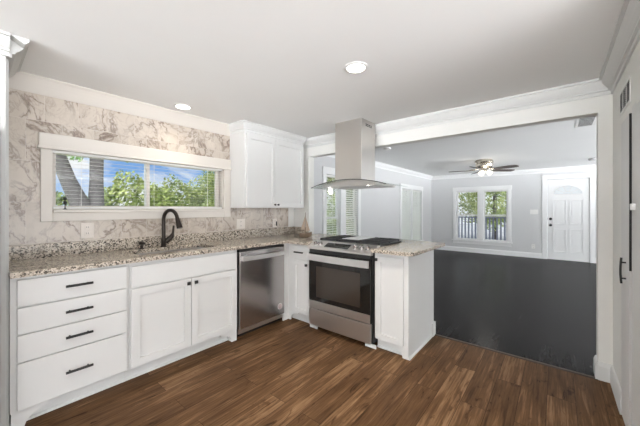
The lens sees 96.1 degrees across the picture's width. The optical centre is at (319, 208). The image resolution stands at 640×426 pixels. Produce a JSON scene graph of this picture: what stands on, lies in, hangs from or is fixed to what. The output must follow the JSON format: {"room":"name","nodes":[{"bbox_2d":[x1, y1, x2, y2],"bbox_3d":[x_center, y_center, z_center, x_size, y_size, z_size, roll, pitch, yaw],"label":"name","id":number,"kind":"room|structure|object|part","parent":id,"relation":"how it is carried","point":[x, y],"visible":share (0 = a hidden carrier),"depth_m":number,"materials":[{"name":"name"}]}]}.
{"room":"kitchen","nodes":[
{"label":"kitchen","id":0,"kind":"room"},
{"bbox_2d":[288,208,293,226],"bbox_3d":[-3.428,0.168,0.648,0.120,2.265,9.650,0,0,39],"label":"wall","id":1,"kind":"structure","parent":0,"point":[290,210],"depth_m":4.21,"materials":[{"name":"paint"}]},
{"bbox_2d":[9,71,229,135],"bbox_3d":[-1.613,-0.909,2.681,0.085,0.112,1.815,0,0,39],"label":"crown molding","id":2,"kind":"structure","parent":1,"relation":"attached to","point":[24,81],"depth_m":2.44,"materials":[{"name":"beige paint"}]},
{"bbox_2d":[37,132,231,221],"bbox_3d":[-1.620,-0.234,2.801,0.171,0.668,1.637,0,0,39],"label":"window","id":3,"kind":"structure","parent":1,"relation":"in","point":[47,142],"depth_m":2.53,"materials":[{"name":"beige paint"}]},
{"bbox_2d":[63,197,66,208],"bbox_3d":[-2.012,-0.040,2.271,0.023,0.098,0.024,0,0,39],"label":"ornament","id":4,"kind":"object","parent":3,"relation":"on","point":[64,198],"visible":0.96,"depth_m":2.27,"materials":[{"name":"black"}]},
{"bbox_2d":[53,150,221,208],"bbox_3d":[-1.613,-0.230,2.797,0.028,0.463,1.460,0,0,39],"label":"window blind","id":5,"kind":"object","parent":3,"relation":"attached to","point":[54,151],"visible":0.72,"depth_m":2.66,"materials":[{"name":"white plastic"}]},
{"bbox_3d":[-1.613,-0.005,2.797,0.024,0.014,1.454,0,0,39],"label":"rail","id":6,"kind":"part","parent":5,"relation":"part of","materials":[{"name":"white plastic"}]},
{"bbox_3d":[-1.261,-0.230,3.226,0.002,0.463,0.002,0,0,39],"label":"ladder cord","id":7,"kind":"part","parent":5,"relation":"part of","materials":[{"name":"white fabric"}]},
{"bbox_3d":[-1.641,-0.228,2.820,0.115,0.475,1.475,0,0,39],"label":"frame","id":8,"kind":"part","parent":3,"relation":"part of","materials":[{"name":"beige paint"}]},
{"bbox_3d":[-1.591,0.054,2.779,0.074,0.091,1.471,0,0,39],"label":"sill","id":9,"kind":"part","parent":3,"relation":"part of","materials":[{"name":"beige paint"}]},
{"bbox_2d":[9,88,287,245],"bbox_3d":[-1.342,-0.297,3.085,0.008,1.155,2.775,0,0,39],"label":"tile backsplash","id":10,"kind":"structure","parent":1,"relation":"attached to","point":[30,114],"depth_m":2.39,"materials":[{"name":"stone"}]},
{"bbox_2d":[81,223,93,237],"bbox_3d":[-1.917,0.182,2.372,0.008,0.125,0.085,0,0,39],"label":"wall outlet","id":11,"kind":"object","parent":10,"relation":"attached to","point":[87,229],"visible":1,"depth_m":2.37,"materials":[{"name":"beige plastic"}]},
{"bbox_2d":[237,219,244,228],"bbox_3d":[-0.969,0.190,3.526,0.008,0.120,0.120,0,0,39],"label":"wall outlet","id":12,"kind":"object","parent":10,"relation":"attached to","point":[240,222],"visible":1,"depth_m":3.52,"materials":[{"name":"beige plastic"}]},
{"bbox_2d":[273,218,276,226],"bbox_3d":[-0.615,0.200,3.947,0.021,0.120,0.075,0,0,39],"label":"wall outlet","id":13,"kind":"object","parent":10,"relation":"attached to","point":[274,220],"visible":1,"depth_m":3.95,"materials":[{"name":"beige plastic"}]},
{"bbox_2d":[228,120,306,207],"bbox_3d":[-0.646,-0.484,3.641,0.360,0.959,1.033,0,0,39],"label":"upper cabinet","id":14,"kind":"object","parent":1,"relation":"attached to","point":[267,163],"visible":1,"depth_m":3.44,"materials":[{"name":"white paint"}]},
{"bbox_3d":[-0.690,-0.427,3.397,0.020,0.835,0.430,0,0,39],"label":"cabinet door","id":15,"kind":"part","parent":14,"relation":"part of","materials":[{"name":"white paint"}]},
{"bbox_3d":[-0.646,-0.916,3.641,0.360,0.095,1.033,0,0,39],"label":"crown","id":16,"kind":"part","parent":14,"relation":"part of","materials":[{"name":"white paint"}]},
{"bbox_3d":[-0.392,-0.427,3.760,0.020,0.835,0.502,0,0,39],"label":"cabinet door","id":17,"kind":"part","parent":14,"relation":"part of","materials":[{"name":"white paint"}]},
{"bbox_2d":[0,0,623,137],"bbox_3d":[0.015,-1.035,-2.251,9.120,0.140,9.540,0,0,39],"label":"ceiling","id":18,"kind":"structure","parent":0,"point":[276,64],"depth_m":1.78,"materials":[{"name":"paint"}]},
{"bbox_2d":[173,103,192,109],"bbox_3d":[-1.299,-0.961,2.729,0.168,0.008,0.168,0,0,39],"label":"recessed light","id":19,"kind":"object","parent":18,"relation":"in","point":[178,106],"visible":1,"depth_m":2.71,"materials":[{"name":"white plastic"}]},
{"bbox_2d":[311,118,394,189],"bbox_3d":[0.416,-0.595,3.165,0.925,0.740,0.510,0,0,39],"label":"range hood","id":20,"kind":"object","parent":18,"relation":"attached to","point":[355,138],"visible":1,"depth_m":3.14,"materials":[{"name":"metal"}]},
{"bbox_2d":[322,180,394,189],"bbox_3d":[0.424,-0.259,3.178,0.660,0.066,0.450,0,0,39],"label":"hood","id":21,"kind":"object","parent":20,"relation":"attached to","point":[342,184],"depth_m":3.03,"materials":[{"name":"metal"}]},
{"bbox_2d":[344,62,367,73],"bbox_3d":[0.247,-0.961,1.974,0.168,0.008,0.168,0,0,39],"label":"recessed light","id":22,"kind":"object","parent":18,"relation":"in","point":[353,67],"visible":1,"depth_m":1.96,"materials":[{"name":"white plastic"}]},
{"bbox_2d":[25,249,624,425],"bbox_3d":[2.227,1.360,0.112,9.700,0.120,16.000,0,0,39],"label":"floor","id":23,"kind":"structure","parent":0,"point":[288,372],"depth_m":2.27,"materials":[{"name":"brown wood"}]},
{"bbox_2d":[0,30,28,425],"bbox_3d":[-2.272,0.168,1.426,0.677,2.264,1.120,0,0,39],"label":"refrigerator surround","id":24,"kind":"object","parent":23,"relation":"on","point":[13,48],"visible":1,"depth_m":1.62,"materials":[{"name":"paint"}]},
{"bbox_3d":[-2.272,-0.911,1.426,0.677,0.106,1.120,0,0,39],"label":"crown","id":25,"kind":"part","parent":24,"relation":"part of","materials":[{"name":"paint"}]},
{"bbox_2d":[9,264,127,425],"bbox_3d":[-1.796,0.851,2.051,0.616,0.899,0.595,0,0,39],"label":"base cabinet","id":26,"kind":"object","parent":23,"relation":"on","point":[68,331],"visible":1,"depth_m":1.84,"materials":[{"name":"white paint"}]},
{"bbox_3d":[-1.591,1.046,1.891,0.020,0.272,0.553,0,0,39],"label":"drawer","id":27,"kind":"part","parent":26,"relation":"part of","materials":[{"name":"white paint"}]},
{"bbox_3d":[-1.591,0.824,1.891,0.020,0.156,0.553,0,0,39],"label":"drawer","id":28,"kind":"part","parent":26,"relation":"part of","materials":[{"name":"white paint"}]},
{"bbox_3d":[-1.591,0.662,1.891,0.020,0.152,0.553,0,0,39],"label":"drawer","id":29,"kind":"part","parent":26,"relation":"part of","materials":[{"name":"white paint"}]},
{"bbox_3d":[-1.591,0.499,1.891,0.020,0.158,0.553,0,0,39],"label":"drawer","id":30,"kind":"part","parent":26,"relation":"part of","materials":[{"name":"white paint"}]},
{"bbox_3d":[-1.567,1.042,1.876,0.038,0.016,0.138,0,0,39],"label":"bar handle","id":31,"kind":"part","parent":26,"relation":"part of","materials":[{"name":"black metal"}]},
{"bbox_3d":[-1.567,0.820,1.876,0.038,0.016,0.138,0,0,39],"label":"bar handle","id":32,"kind":"part","parent":26,"relation":"part of","materials":[{"name":"black metal"}]},
{"bbox_3d":[-1.567,0.658,1.876,0.038,0.016,0.138,0,0,39],"label":"bar handle","id":33,"kind":"part","parent":26,"relation":"part of","materials":[{"name":"black metal"}]},
{"bbox_3d":[-1.567,0.495,1.876,0.038,0.016,0.138,0,0,39],"label":"bar handle","id":34,"kind":"part","parent":26,"relation":"part of","materials":[{"name":"black metal"}]},
{"bbox_2d":[125,250,236,380],"bbox_3d":[-1.315,0.851,2.646,0.604,0.899,0.932,0,0,39],"label":"base cabinet","id":35,"kind":"object","parent":23,"relation":"on","point":[179,308],"visible":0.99,"depth_m":2.40,"materials":[{"name":"white paint"}]},
{"bbox_3d":[-1.254,0.891,2.301,0.020,0.582,0.450,0,0,39],"label":"cabinet door","id":36,"kind":"part","parent":35,"relation":"part of","materials":[{"name":"white paint"}]},
{"bbox_3d":[-0.965,0.891,2.654,0.020,0.582,0.451,0,0,39],"label":"cabinet door","id":37,"kind":"part","parent":35,"relation":"part of","materials":[{"name":"white paint"}]},
{"bbox_2d":[237,244,283,336],"bbox_3d":[-0.802,0.853,3.235,0.614,0.895,0.614,0,0,39],"label":"dishwasher","id":38,"kind":"object","parent":23,"relation":"on","point":[260,270],"visible":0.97,"depth_m":3.02,"materials":[{"name":"metal"}]},
{"bbox_3d":[-0.624,1.228,3.089,0.014,0.048,0.602,0,0,39],"label":"kick plate","id":39,"kind":"part","parent":38,"relation":"part of","materials":[{"name":"metal"}]},
{"bbox_3d":[-0.581,0.503,3.055,0.044,0.043,0.555,0,0,39],"label":"door handle","id":40,"kind":"part","parent":38,"relation":"part of","materials":[{"name":"metal"}]},
{"bbox_2d":[282,243,317,328],"bbox_3d":[-0.233,0.851,3.645,1.008,0.899,0.733,0,0,39],"label":"base cabinet","id":41,"kind":"object","parent":23,"relation":"on","point":[296,264],"visible":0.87,"depth_m":3.29,"materials":[{"name":"white paint"}]},
{"bbox_3d":[-0.212,0.885,3.247,0.250,0.594,0.020,0,0,39],"label":"cabinet door","id":42,"kind":"part","parent":41,"relation":"part of","materials":[{"name":"white paint"}]},
{"bbox_3d":[-0.212,0.497,3.247,0.250,0.155,0.020,0,0,39],"label":"drawer","id":43,"kind":"part","parent":41,"relation":"part of","materials":[{"name":"white paint"}]},
{"bbox_2d":[307,235,400,343],"bbox_3d":[0.361,0.812,3.118,0.788,0.976,0.702,0,0,39],"label":"gas range","id":44,"kind":"object","parent":23,"relation":"on","point":[341,267],"visible":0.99,"depth_m":2.85,"materials":[{"name":"silver glass"}]},
{"bbox_3d":[0.180,1.161,2.889,0.748,0.178,0.030,0,0,39],"label":"storage drawer","id":45,"kind":"part","parent":44,"relation":"part of","materials":[{"name":"metal"}]},
{"bbox_2d":[307,252,377,343],"bbox_3d":[0.364,0.850,3.113,0.770,0.900,0.697,0,0,39],"label":"oven","id":46,"kind":"object","parent":44,"relation":"in","point":[341,284],"depth_m":2.82,"materials":[{"name":"silver glass"}]},
{"bbox_3d":[0.219,0.395,2.944,0.788,0.078,0.172,0,0,39],"label":"control panel","id":47,"kind":"part","parent":44,"relation":"part of","materials":[{"name":"metal"}]},
{"bbox_3d":[0.436,0.328,3.195,0.202,0.008,0.370,0,0,39],"label":"griddle plate","id":48,"kind":"part","parent":44,"relation":"part of","materials":[{"name":"metal"}]},
{"bbox_2d":[322,239,400,246],"bbox_3d":[0.436,0.378,3.195,0.770,0.044,0.490,0,0,39],"label":"cooktop","id":49,"kind":"object","parent":44,"relation":"in","point":[378,242],"depth_m":2.99,"materials":[{"name":"black glass"}]},
{"bbox_2d":[365,250,435,360],"bbox_3d":[0.538,0.851,3.049,1.116,0.899,0.717,0,0,39],"label":"base cabinet","id":50,"kind":"object","parent":23,"relation":"on","point":[404,285],"visible":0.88,"depth_m":2.58,"materials":[{"name":"white paint"}]},
{"bbox_2d":[9,227,444,278],"bbox_3d":[-0.425,0.334,2.559,2.074,0.132,3.125,0,0,39],"label":"countertop","id":51,"kind":"structure","parent":50,"relation":"on","point":[37,259],"depth_m":2.48,"materials":[{"name":"stone"}]},
{"bbox_2d":[139,241,145,248],"bbox_3d":[-1.607,0.332,2.601,0.071,0.072,0.046,0,0,39],"label":"soap dispenser","id":52,"kind":"object","parent":51,"relation":"on","point":[141,243],"visible":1,"depth_m":2.60,"materials":[{"name":"brown metal"}]},
{"bbox_2d":[160,209,182,246],"bbox_3d":[-1.397,0.185,2.744,0.266,0.366,0.100,0,0,23],"label":"faucet","id":53,"kind":"object","parent":51,"relation":"on","point":[164,240],"visible":1,"depth_m":2.75,"materials":[{"name":"brown metal"}]},
{"bbox_3d":[-1.456,0.252,2.782,0.091,0.173,0.051,0,0,-14],"label":"lever handle","id":54,"kind":"part","parent":53,"relation":"part of","materials":[{"name":"brown metal"}]},
{"bbox_2d":[138,247,205,254],"bbox_3d":[-1.326,0.493,2.632,0.360,0.184,0.695,0,0,39],"label":"sink","id":55,"kind":"object","parent":51,"relation":"in","point":[194,247],"visible":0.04,"depth_m":2.76,"materials":[{"name":"metal"}]},
{"bbox_2d":[299,212,311,236],"bbox_3d":[-0.183,0.210,3.648,0.161,0.315,0.064,0,0,-7],"label":"sailboat","id":56,"kind":"object","parent":51,"relation":"on","point":[305,226],"visible":1,"depth_m":3.64,"materials":[{"name":"beige wood"}]},
{"bbox_3d":[0.617,0.815,2.566,0.264,0.754,0.020,0,0,39],"label":"cabinet door","id":57,"kind":"part","parent":50,"relation":"part of","materials":[{"name":"white paint"}]},
{"bbox_3d":[0.945,1.291,2.682,0.012,0.018,0.575,0,0,39],"label":"shoe moulding","id":58,"kind":"part","parent":50,"relation":"part of","materials":[{"name":"white paint"}]},
{"bbox_3d":[0.960,0.851,2.722,0.017,0.899,0.655,0,0,39],"label":"panel","id":59,"kind":"part","parent":50,"relation":"part of","materials":[{"name":"white paint"}]},
{"bbox_2d":[314,156,430,240],"bbox_3d":[1.581,0.140,6.887,0.100,2.320,6.350,0,0,39],"label":"wall","id":60,"kind":"structure","parent":0,"point":[380,207],"depth_m":6.60,"materials":[{"name":"paint"}]},
{"bbox_2d":[322,166,360,235],"bbox_3d":[0.414,0.170,5.418,0.158,1.780,1.280,0,0,39],"label":"window","id":61,"kind":"structure","parent":60,"relation":"in","point":[341,198],"depth_m":5.34,"materials":[{"name":"paint"}]},
{"bbox_3d":[0.185,0.170,5.219,0.030,1.470,0.370,0,0,39],"label":"pane","id":62,"kind":"part","parent":61,"relation":"part of","materials":[{"name":"clear glass"}]},
{"bbox_3d":[0.185,0.170,5.218,0.058,1.540,0.440,0,0,39],"label":"sash","id":63,"kind":"part","parent":61,"relation":"part of","materials":[{"name":"paint"}]},
{"bbox_2d":[327,175,339,233],"bbox_3d":[0.227,0.170,5.184,0.036,1.520,0.430,0,0,39],"label":"window blind","id":64,"kind":"object","parent":61,"relation":"attached to","point":[330,176],"visible":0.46,"depth_m":5.18,"materials":[{"name":"white plastic"}]},
{"bbox_3d":[0.565,0.170,5.683,0.030,1.470,0.370,0,0,39],"label":"pane","id":65,"kind":"part","parent":61,"relation":"part of","materials":[{"name":"clear glass"}]},
{"bbox_2d":[346,189,357,235],"bbox_3d":[0.608,0.170,5.648,0.036,1.520,0.430,0,0,39],"label":"window blind","id":66,"kind":"object","parent":61,"relation":"attached to","point":[353,206],"visible":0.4,"depth_m":5.67,"materials":[{"name":"white plastic"}]},
{"bbox_3d":[0.712,0.170,5.774,0.002,1.520,0.002,0,0,39],"label":"ladder cord","id":67,"kind":"part","parent":66,"relation":"part of","materials":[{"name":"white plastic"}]},
{"bbox_3d":[0.566,0.170,5.682,0.058,1.540,0.440,0,0,39],"label":"sash","id":68,"kind":"part","parent":61,"relation":"part of","materials":[{"name":"paint"}]},
{"bbox_2d":[327,155,432,179],"bbox_3d":[1.619,-0.964,6.790,0.082,0.112,6.250,0,0,39],"label":"crown molding","id":69,"kind":"structure","parent":60,"relation":"attached to","point":[380,165],"depth_m":7.26,"materials":[{"name":"paint"}]},
{"bbox_2d":[400,183,424,240],"bbox_3d":[2.534,0.210,7.999,0.158,1.700,1.660,0,0,39],"label":"window","id":70,"kind":"structure","parent":60,"relation":"in","point":[404,186],"depth_m":7.96,"materials":[{"name":"paint"}]},
{"bbox_2d":[402,189,410,239],"bbox_3d":[2.296,0.210,7.703,0.028,1.440,0.650,0,0,39],"label":"window blind","id":71,"kind":"object","parent":70,"relation":"attached to","point":[406,217],"visible":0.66,"depth_m":7.73,"materials":[{"name":"white plastic"}]},
{"bbox_2d":[413,190,420,239],"bbox_3d":[2.779,0.210,8.290,0.028,1.440,0.650,0,0,39],"label":"window blind","id":72,"kind":"object","parent":70,"relation":"attached to","point":[416,208],"visible":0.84,"depth_m":8.29,"materials":[{"name":"white plastic"}]},
{"bbox_2d":[294,94,612,364],"bbox_3d":[1.230,0.140,2.995,4.300,2.320,0.110,0,0,39],"label":"door frame","id":73,"kind":"structure","parent":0,"point":[601,107],"depth_m":2.28,"materials":[{"name":"paint"}]},
{"bbox_2d":[303,78,612,148],"bbox_3d":[0.870,-0.909,3.166,3.325,0.112,0.082,0,0,39],"label":"crown molding","id":74,"kind":"structure","parent":73,"relation":"attached to","point":[594,87],"depth_m":2.60,"materials":[{"name":"white paint"}]},
{"bbox_2d":[435,334,597,379],"bbox_3d":[1.647,1.297,2.581,1.220,0.006,0.044,0,0,39],"label":"trim","id":75,"kind":"structure","parent":73,"relation":"attached to","point":[449,338],"depth_m":2.49,"materials":[{"name":"grey wood"}]},
{"bbox_2d":[593,355,597,378],"bbox_3d":[2.147,1.232,2.241,0.016,0.135,0.142,0,0,39],"label":"baseboard","id":76,"kind":"structure","parent":73,"relation":"attached to","point":[595,360],"depth_m":2.19,"materials":[{"name":"white paint"}]},
{"bbox_2d":[598,361,611,382],"bbox_3d":[2.145,1.232,2.162,0.080,0.135,0.016,0,0,39],"label":"baseboard","id":77,"kind":"structure","parent":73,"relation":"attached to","point":[603,368],"depth_m":2.16,"materials":[{"name":"white paint"}]},
{"bbox_2d":[375,119,595,175],"bbox_3d":[5.290,-1.080,3.840,9.700,0.120,6.350,0,0,39],"label":"ceiling","id":78,"kind":"structure","parent":0,"point":[555,144],"depth_m":5.16,"materials":[{"name":"paint"}]},
{"bbox_2d":[450,159,518,175],"bbox_3d":[3.422,-0.848,6.063,1.310,0.344,1.299,0,0,39],"label":"ceiling fan","id":79,"kind":"object","parent":78,"relation":"hanging from","point":[483,165],"visible":1,"depth_m":5.97,"materials":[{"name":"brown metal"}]},
{"bbox_3d":[3.369,-0.738,6.014,0.117,0.125,0.125,0,0,39],"label":"lamp shade","id":80,"kind":"part","parent":79,"relation":"part of","materials":[{"name":"white glass"}]},
{"bbox_3d":[3.901,-0.809,6.127,0.485,0.036,0.137,0,0,-7],"label":"fan blade","id":81,"kind":"part","parent":79,"relation":"part of","materials":[{"name":"brown wood"}]},
{"bbox_3d":[3.648,-0.809,5.672,0.137,0.036,0.485,0,0,-25],"label":"fan blade","id":82,"kind":"part","parent":79,"relation":"part of","materials":[{"name":"brown wood"}]},
{"bbox_2d":[575,116,595,127],"bbox_3d":[3.081,-1.018,3.325,0.180,0.004,0.650,0,0,39],"label":"ceiling vent","id":83,"kind":"object","parent":78,"relation":"in","point":[589,121],"visible":0.63,"depth_m":3.41,"materials":[{"name":"white plastic"}]},
{"bbox_2d":[431,170,595,261],"bbox_3d":[7.312,0.140,6.223,9.600,2.320,0.100,0,0,39],"label":"wall","id":84,"kind":"structure","parent":0,"point":[526,192],"depth_m":7.81,"materials":[{"name":"paint"}]},
{"bbox_2d":[452,185,512,246],"bbox_3d":[4.669,0.210,8.354,1.550,1.680,0.158,0,0,39],"label":"window","id":85,"kind":"structure","parent":84,"relation":"in","point":[480,194],"depth_m":8.33,"materials":[{"name":"paint"}]},
{"bbox_2d":[457,191,477,214],"bbox_3d":[4.389,-0.160,8.581,0.580,0.680,0.030,0,0,39],"label":"window blind","id":86,"kind":"object","parent":85,"relation":"attached to","point":[469,191],"visible":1,"depth_m":8.45,"materials":[{"name":"white plastic"}]},
{"bbox_3d":[4.422,0.210,8.621,0.590,1.440,0.058,0,0,39],"label":"sash","id":87,"kind":"part","parent":85,"relation":"part of","materials":[{"name":"paint"}]},
{"bbox_3d":[4.638,0.994,8.316,1.550,0.112,0.060,0,0,39],"label":"sill","id":88,"kind":"part","parent":85,"relation":"part of","materials":[{"name":"paint"}]},
{"bbox_2d":[483,190,506,214],"bbox_3d":[4.946,-0.160,8.124,0.580,0.680,0.030,0,0,39],"label":"window blind","id":89,"kind":"object","parent":85,"relation":"attached to","point":[499,190],"visible":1,"depth_m":8.10,"materials":[{"name":"white plastic"}]},
{"bbox_3d":[4.979,0.210,8.164,0.590,1.440,0.058,0,0,39],"label":"sash","id":90,"kind":"part","parent":85,"relation":"part of","materials":[{"name":"paint"}]},
{"bbox_2d":[438,246,541,258],"bbox_3d":[4.652,1.232,8.333,2.810,0.135,0.016,0,0,39],"label":"baseboard","id":91,"kind":"structure","parent":84,"relation":"attached to","point":[450,248],"depth_m":8.12,"materials":[{"name":"paint"}]},
{"bbox_2d":[432,165,595,179],"bbox_3d":[7.254,-0.964,6.153,9.600,0.112,0.082,0,0,39],"label":"crown molding","id":92,"kind":"structure","parent":84,"relation":"attached to","point":[587,167],"depth_m":7.63,"materials":[{"name":"paint"}]},
{"bbox_2d":[530,210,537,213],"bbox_3d":[5.610,0.095,7.547,0.165,0.120,0.014,0,0,39],"label":"light switch","id":93,"kind":"object","parent":84,"relation":"attached to","point":[531,211],"visible":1,"depth_m":7.55,"materials":[{"name":"white plastic"}]},
{"bbox_2d":[542,173,595,262],"bbox_3d":[6.123,0.228,7.123,1.010,2.145,0.114,0,0,39],"label":"door","id":94,"kind":"structure","parent":84,"relation":"in","point":[568,214],"depth_m":7.12,"materials":[{"name":"paint"}]},
{"bbox_2d":[553,185,582,194],"bbox_3d":[6.139,-0.458,7.132,0.554,0.219,0.025,0,0,39],"label":"fan light","id":95,"kind":"object","parent":94,"relation":"attached to","point":[555,187],"depth_m":7.13,"materials":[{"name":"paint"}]},
{"bbox_2d":[613,40,639,385],"bbox_3d":[1.930,0.168,1.507,0.420,2.265,1.300,0,0,39],"label":"wall","id":96,"kind":"structure","parent":0,"point":[632,68],"depth_m":1.95,"materials":[{"name":"paint"}]},
{"bbox_2d":[610,365,621,414],"bbox_3d":[2.037,1.232,1.980,0.016,0.135,0.435,0,0,39],"label":"baseboard","id":97,"kind":"structure","parent":96,"relation":"attached to","point":[616,388],"depth_m":1.95,"materials":[{"name":"white paint"}]},
{"bbox_2d":[599,0,639,93],"bbox_3d":[1.736,-0.909,1.667,0.082,0.112,1.300,0,0,39],"label":"crown molding","id":98,"kind":"structure","parent":96,"relation":"attached to","point":[626,35],"depth_m":1.58,"materials":[{"name":"white paint"}]},
{"bbox_2d":[619,113,631,425],"bbox_3d":[1.806,0.379,1.710,0.048,1.818,0.261,0,0,39],"label":"door","id":99,"kind":"structure","parent":96,"relation":"in","point":[625,264],"depth_m":1.67,"materials":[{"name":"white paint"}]},
{"bbox_3d":[1.782,0.366,1.694,0.029,0.153,0.011,0,0,39],"label":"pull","id":100,"kind":"part","parent":99,"relation":"part of","materials":[{"name":"black metal"}]},
{"bbox_2d":[620,75,630,115],"bbox_3d":[1.865,-0.680,1.762,0.004,0.150,0.340,0,0,39],"label":"air vent","id":101,"kind":"object","parent":96,"relation":"in","point":[625,94],"visible":1,"depth_m":1.73,"materials":[{"name":"white plastic"}]},
{"bbox_2d":[632,102,636,425],"bbox_3d":[1.708,0.370,1.544,0.031,1.860,0.115,0,0,39],"label":"door frame","id":102,"kind":"structure","parent":96,"relation":"attached to","point":[635,104],"depth_m":1.56,"materials":[{"name":"white paint"}]},
{"bbox_2d":[630,101,639,425],"bbox_3d":[1.519,0.379,1.350,0.036,1.818,0.415,0,0,39],"label":"door","id":103,"kind":"structure","parent":96,"relation":"in","point":[635,206],"depth_m":1.47,"materials":[{"name":"white paint"}]},
{"label":"outside","id":104,"kind":"structure","parent":0,"visible":0},
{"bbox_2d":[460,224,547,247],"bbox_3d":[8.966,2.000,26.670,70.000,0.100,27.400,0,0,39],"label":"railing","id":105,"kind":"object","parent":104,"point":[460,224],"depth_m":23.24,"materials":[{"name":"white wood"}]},
{"bbox_2d":[459,191,505,239],"bbox_3d":[10.737,-0.674,18.065,4.270,5.249,3.797,0,0,39],"label":"tree","id":106,"kind":"object","parent":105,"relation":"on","point":[471,206],"visible":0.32,"depth_m":18.02,"materials":[{"name":"green plant"}]},
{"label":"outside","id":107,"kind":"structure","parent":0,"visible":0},
{"bbox_3d":[7.593,1.485,8.063,10.500,0.130,3.100,0,0,39],"label":"floor","id":108,"kind":"structure","parent":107,"visible":0},
{"bbox_2d":[458,216,547,249],"bbox_3d":[6.695,0.830,9.254,7.400,1.180,0.100,0,0,39],"label":"porch railing","id":109,"kind":"object","parent":108,"relation":"on","point":[459,217],"visible":0.24,"depth_m":10.00,"materials":[{"name":"grey paint"}]},
{"bbox_3d":[6.695,0.318,9.254,7.400,0.045,0.090,0,0,39],"label":"rail","id":110,"kind":"part","parent":109,"relation":"part of","materials":[{"name":"grey paint"}]},
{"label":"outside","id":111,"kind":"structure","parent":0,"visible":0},
{"bbox_3d":[-19.164,2.000,14.835,41.550,0.100,26.600,0,0,39],"label":"lawn","id":112,"kind":"structure","parent":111,"visible":0},
{"bbox_2d":[53,191,69,209],"bbox_3d":[-8.100,0.720,8.084,1.688,3.110,3.825,0,0,39],"label":"tree","id":113,"kind":"object","parent":112,"relation":"on","point":[59,199],"visible":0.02,"depth_m":8.48,"materials":[{"name":"green plant"}]},
{"bbox_2d":[56,154,127,205],"bbox_3d":[-4.580,-1.231,4.952,2.760,6.391,5.142,0,0,32],"label":"forked tree","id":114,"kind":"object","parent":112,"relation":"on","point":[74,188],"visible":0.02,"depth_m":5.10,"materials":[{"name":"grey plant"}]},
{"bbox_2d":[87,169,179,205],"bbox_3d":[-7.383,0.383,11.489,1.665,3.748,3.799,0,0,39],"label":"tree","id":115,"kind":"object","parent":112,"relation":"on","point":[160,197],"visible":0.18,"depth_m":11.29,"materials":[{"name":"green plant"}]},
{"bbox_2d":[138,174,213,205],"bbox_3d":[-7.367,0.260,15.032,1.963,4.044,4.549,0,0,33],"label":"tree","id":116,"kind":"object","parent":112,"relation":"on","point":[192,194],"visible":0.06,"depth_m":15.04,"materials":[{"name":"green plant"}]},
{"bbox_2d":[185,170,214,204],"bbox_3d":[-5.908,-0.879,21.174,3.436,7.745,8.168,0,0,39],"label":"tree","id":117,"kind":"object","parent":112,"relation":"on","point":[203,187],"visible":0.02,"depth_m":18.84,"materials":[{"name":"green plant"}]},
{"bbox_2d":[201,199,214,205],"bbox_3d":[-4.342,0.577,13.992,1.713,3.319,4.082,0,0,34],"label":"tree","id":118,"kind":"object","parent":112,"relation":"on","point":[212,203],"visible":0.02,"depth_m":13.43,"materials":[{"name":"green plant"}]}
]}

